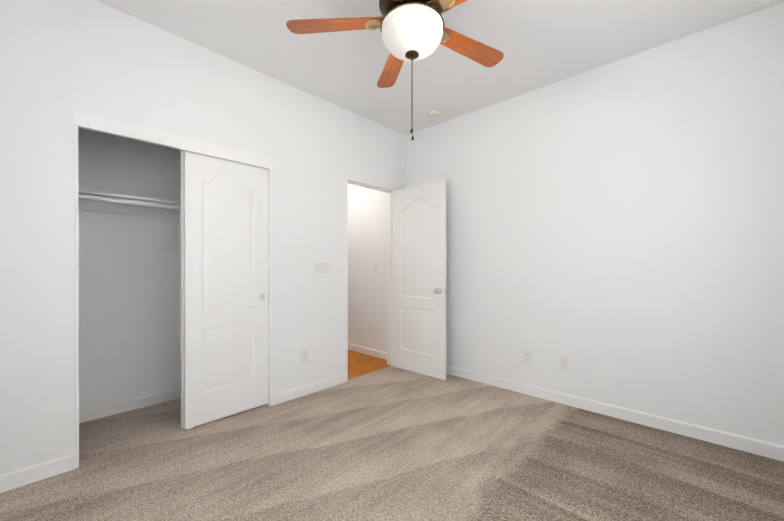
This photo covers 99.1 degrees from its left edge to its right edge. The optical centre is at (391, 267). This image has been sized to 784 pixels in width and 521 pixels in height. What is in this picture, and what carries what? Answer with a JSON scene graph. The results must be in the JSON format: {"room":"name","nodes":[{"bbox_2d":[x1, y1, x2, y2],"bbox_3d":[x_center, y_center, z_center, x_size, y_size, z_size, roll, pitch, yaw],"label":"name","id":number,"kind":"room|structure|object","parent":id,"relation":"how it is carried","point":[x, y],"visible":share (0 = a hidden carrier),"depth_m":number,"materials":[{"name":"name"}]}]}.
{"room":"empty bedroom","nodes":[
{"label":"empty bedroom","id":0,"kind":"room"},
{"bbox_2d":[78,127,180,410],"bbox_3d":[-1.934,-0.220,2.983,0.120,2.740,2.090,0,0,43],"label":"wall","id":1,"kind":"structure","parent":0,"point":[129,307],"depth_m":2.68,"materials":[{"name":"white paint"}]},
{"bbox_2d":[78,189,179,251],"bbox_3d":[-1.766,-0.337,2.825,0.341,0.394,1.850,0,0,43],"label":"closet shelf","id":2,"kind":"object","parent":1,"relation":"attached to","point":[107,202],"visible":0.33,"depth_m":2.61,"materials":[{"name":"white"}]},
{"bbox_2d":[79,388,180,422],"bbox_3d":[-1.886,1.106,2.941,0.013,0.088,1.850,0,0,43],"label":"baseboard","id":3,"kind":"structure","parent":1,"relation":"attached to","point":[89,414],"depth_m":2.68,"materials":[{"name":"white wood"}]},
{"bbox_2d":[0,0,405,474],"bbox_3d":[-1.104,-0.219,2.771,0.120,2.740,3.818,0,0,43],"label":"wall","id":4,"kind":"structure","parent":0,"point":[37,254],"depth_m":2.06,"materials":[{"name":"white paint"}]},
{"bbox_2d":[0,453,75,492],"bbox_3d":[-2.037,1.109,1.683,0.013,0.088,0.647,0,0,43],"label":"baseboard","id":5,"kind":"structure","parent":4,"relation":"attached to","point":[32,474],"depth_m":1.80,"materials":[{"name":"white wood"}]},
{"bbox_2d":[74,110,271,168],"bbox_3d":[-1.418,-0.860,2.356,0.033,0.084,1.198,0,0,43],"label":"trim","id":6,"kind":"structure","parent":4,"relation":"attached to","point":[84,120],"depth_m":2.22,"materials":[{"name":"white wood"}]},
{"bbox_2d":[75,125,271,467],"bbox_3d":[-1.455,0.127,2.393,0.127,2.050,1.190,0,0,43],"label":"door frame","id":7,"kind":"structure","parent":4,"relation":"attached to","point":[77,300],"depth_m":1.93,"materials":[{"name":"white wood"}]},
{"bbox_2d":[180,150,183,427],"bbox_3d":[-1.292,0.142,2.601,0.032,2.015,0.610,0,0,43],"label":"closet door","id":8,"kind":"structure","parent":4,"relation":"in","point":[182,273],"depth_m":2.38,"materials":[{"name":"white wood"}]},
{"bbox_2d":[184,151,267,429],"bbox_3d":[-1.258,0.142,2.584,0.032,2.015,0.610,0,0,43],"label":"closet door","id":9,"kind":"structure","parent":4,"relation":"in","point":[225,288],"depth_m":2.55,"materials":[{"name":"white wood"}]},
{"bbox_2d":[301,349,307,362],"bbox_3d":[-0.787,0.800,3.017,0.008,0.115,0.070,0,0,43],"label":"electrical outlet","id":10,"kind":"object","parent":4,"relation":"attached to","point":[304,356],"visible":1,"depth_m":3.01,"materials":[{"name":"white plastic"}]},
{"bbox_2d":[272,373,346,405],"bbox_3d":[-0.731,1.106,3.074,0.013,0.088,0.790,0,0,43],"label":"baseboard","id":11,"kind":"structure","parent":4,"relation":"attached to","point":[284,396],"depth_m":3.03,"materials":[{"name":"white wood"}]},
{"bbox_2d":[315,261,328,273],"bbox_3d":[-0.655,0.000,3.153,0.012,0.115,0.162,0,0,43],"label":"light switch","id":12,"kind":"object","parent":4,"relation":"attached to","point":[321,267],"visible":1,"depth_m":3.15,"materials":[{"name":"white plastic"}]},
{"bbox_2d":[346,177,395,380],"bbox_3d":[-0.255,0.118,3.676,0.130,2.060,0.744,0,0,43],"label":"door frame","id":13,"kind":"structure","parent":4,"relation":"attached to","point":[388,191],"depth_m":3.91,"materials":[{"name":"white wood"}]},
{"bbox_2d":[393,180,446,379],"bbox_3d":[0.281,0.126,3.635,0.723,2.030,0.173,0,0,42],"label":"entry door","id":14,"kind":"structure","parent":4,"relation":"in","point":[419,279],"depth_m":3.59,"materials":[{"name":"painted wood"},{"name":"satin nickel"}]},
{"bbox_2d":[348,184,386,351],"bbox_3d":[-1.081,-0.226,5.206,3.180,2.740,0.120,0,0,43],"label":"wall","id":15,"kind":"structure","parent":0,"point":[367,250],"depth_m":4.42,"materials":[{"name":"white paint"}]},
{"bbox_2d":[348,343,386,359],"bbox_3d":[-1.136,1.101,5.151,3.180,0.088,0.040,0,0,43],"label":"baseboard","id":16,"kind":"structure","parent":15,"relation":"attached to","point":[379,354],"depth_m":4.39,"materials":[{"name":"white wood"}]},
{"bbox_2d":[369,324,372,332],"bbox_3d":[-0.271,0.791,4.360,0.070,0.115,0.008,0,0,43],"label":"outlet","id":17,"kind":"object","parent":15,"relation":"attached to","point":[370,328],"visible":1,"depth_m":4.35,"materials":[{"name":"white plastic"}]},
{"bbox_2d":[374,263,377,271],"bbox_3d":[-0.202,-0.003,4.292,0.070,0.115,0.012,0,0,43],"label":"light switch","id":18,"kind":"object","parent":15,"relation":"attached to","point":[375,267],"visible":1,"depth_m":4.29,"materials":[{"name":"white plastic"}]},
{"bbox_2d":[348,350,390,379],"bbox_3d":[-1.468,1.195,4.819,3.390,0.100,1.220,0,0,43],"label":"floor","id":19,"kind":"structure","parent":0,"point":[360,364],"depth_m":3.96,"materials":[{"name":"brown wood"}]},
{"bbox_2d":[0,366,783,520],"bbox_3d":[-0.189,1.203,1.916,4.130,0.100,3.818,0,0,43],"label":"floor","id":20,"kind":"structure","parent":0,"point":[391,443],"depth_m":1.94,"materials":[{"name":"beige carpet"}]},
{"bbox_2d":[96,0,783,135],"bbox_3d":[-1.118,-1.639,2.781,6.680,0.100,3.818,0,0,43],"label":"ceiling","id":21,"kind":"structure","parent":0,"point":[540,43],"depth_m":2.35,"materials":[{"name":"white paint"}]},
{"bbox_2d":[286,0,503,140],"bbox_3d":[0.143,-1.122,1.708,1.229,0.929,1.267,0,0,43],"label":"ceiling fan","id":22,"kind":"object","parent":21,"relation":"hanging from","point":[412,31],"visible":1,"depth_m":1.72,"materials":[{"name":"brown wood"}]},
{"bbox_2d":[428,110,439,117],"bbox_3d":[0.432,-1.574,3.426,0.120,0.034,0.120,0,0,43],"label":"smoke detector","id":23,"kind":"object","parent":21,"relation":"attached to","point":[434,113],"visible":1,"depth_m":3.40,"materials":[{"name":"white plastic"}]},
{"bbox_2d":[406,2,783,445],"bbox_3d":[1.394,-0.220,2.963,3.260,2.740,0.120,0,0,43],"label":"wall","id":24,"kind":"structure","parent":0,"point":[615,231],"depth_m":2.48,"materials":[{"name":"white paint"}]},
{"bbox_2d":[523,349,530,362],"bbox_3d":[1.222,0.805,3.038,0.070,0.115,0.008,0,0,43],"label":"electrical outlet","id":25,"kind":"object","parent":24,"relation":"attached to","point":[526,356],"visible":1,"depth_m":3.03,"materials":[{"name":"white plastic"}]},
{"bbox_2d":[560,355,568,369],"bbox_3d":[1.451,0.801,2.820,0.070,0.115,0.013,0,0,43],"label":"outlet","id":26,"kind":"object","parent":24,"relation":"attached to","point":[564,362],"visible":1,"depth_m":2.82,"materials":[{"name":"white plastic"}]},
{"bbox_2d":[446,365,783,460],"bbox_3d":[1.289,1.106,2.957,3.120,0.088,0.038,0,0,43],"label":"baseboard","id":27,"kind":"structure","parent":24,"relation":"attached to","point":[766,449],"depth_m":2.46,"materials":[{"name":"white wood"}]}
]}

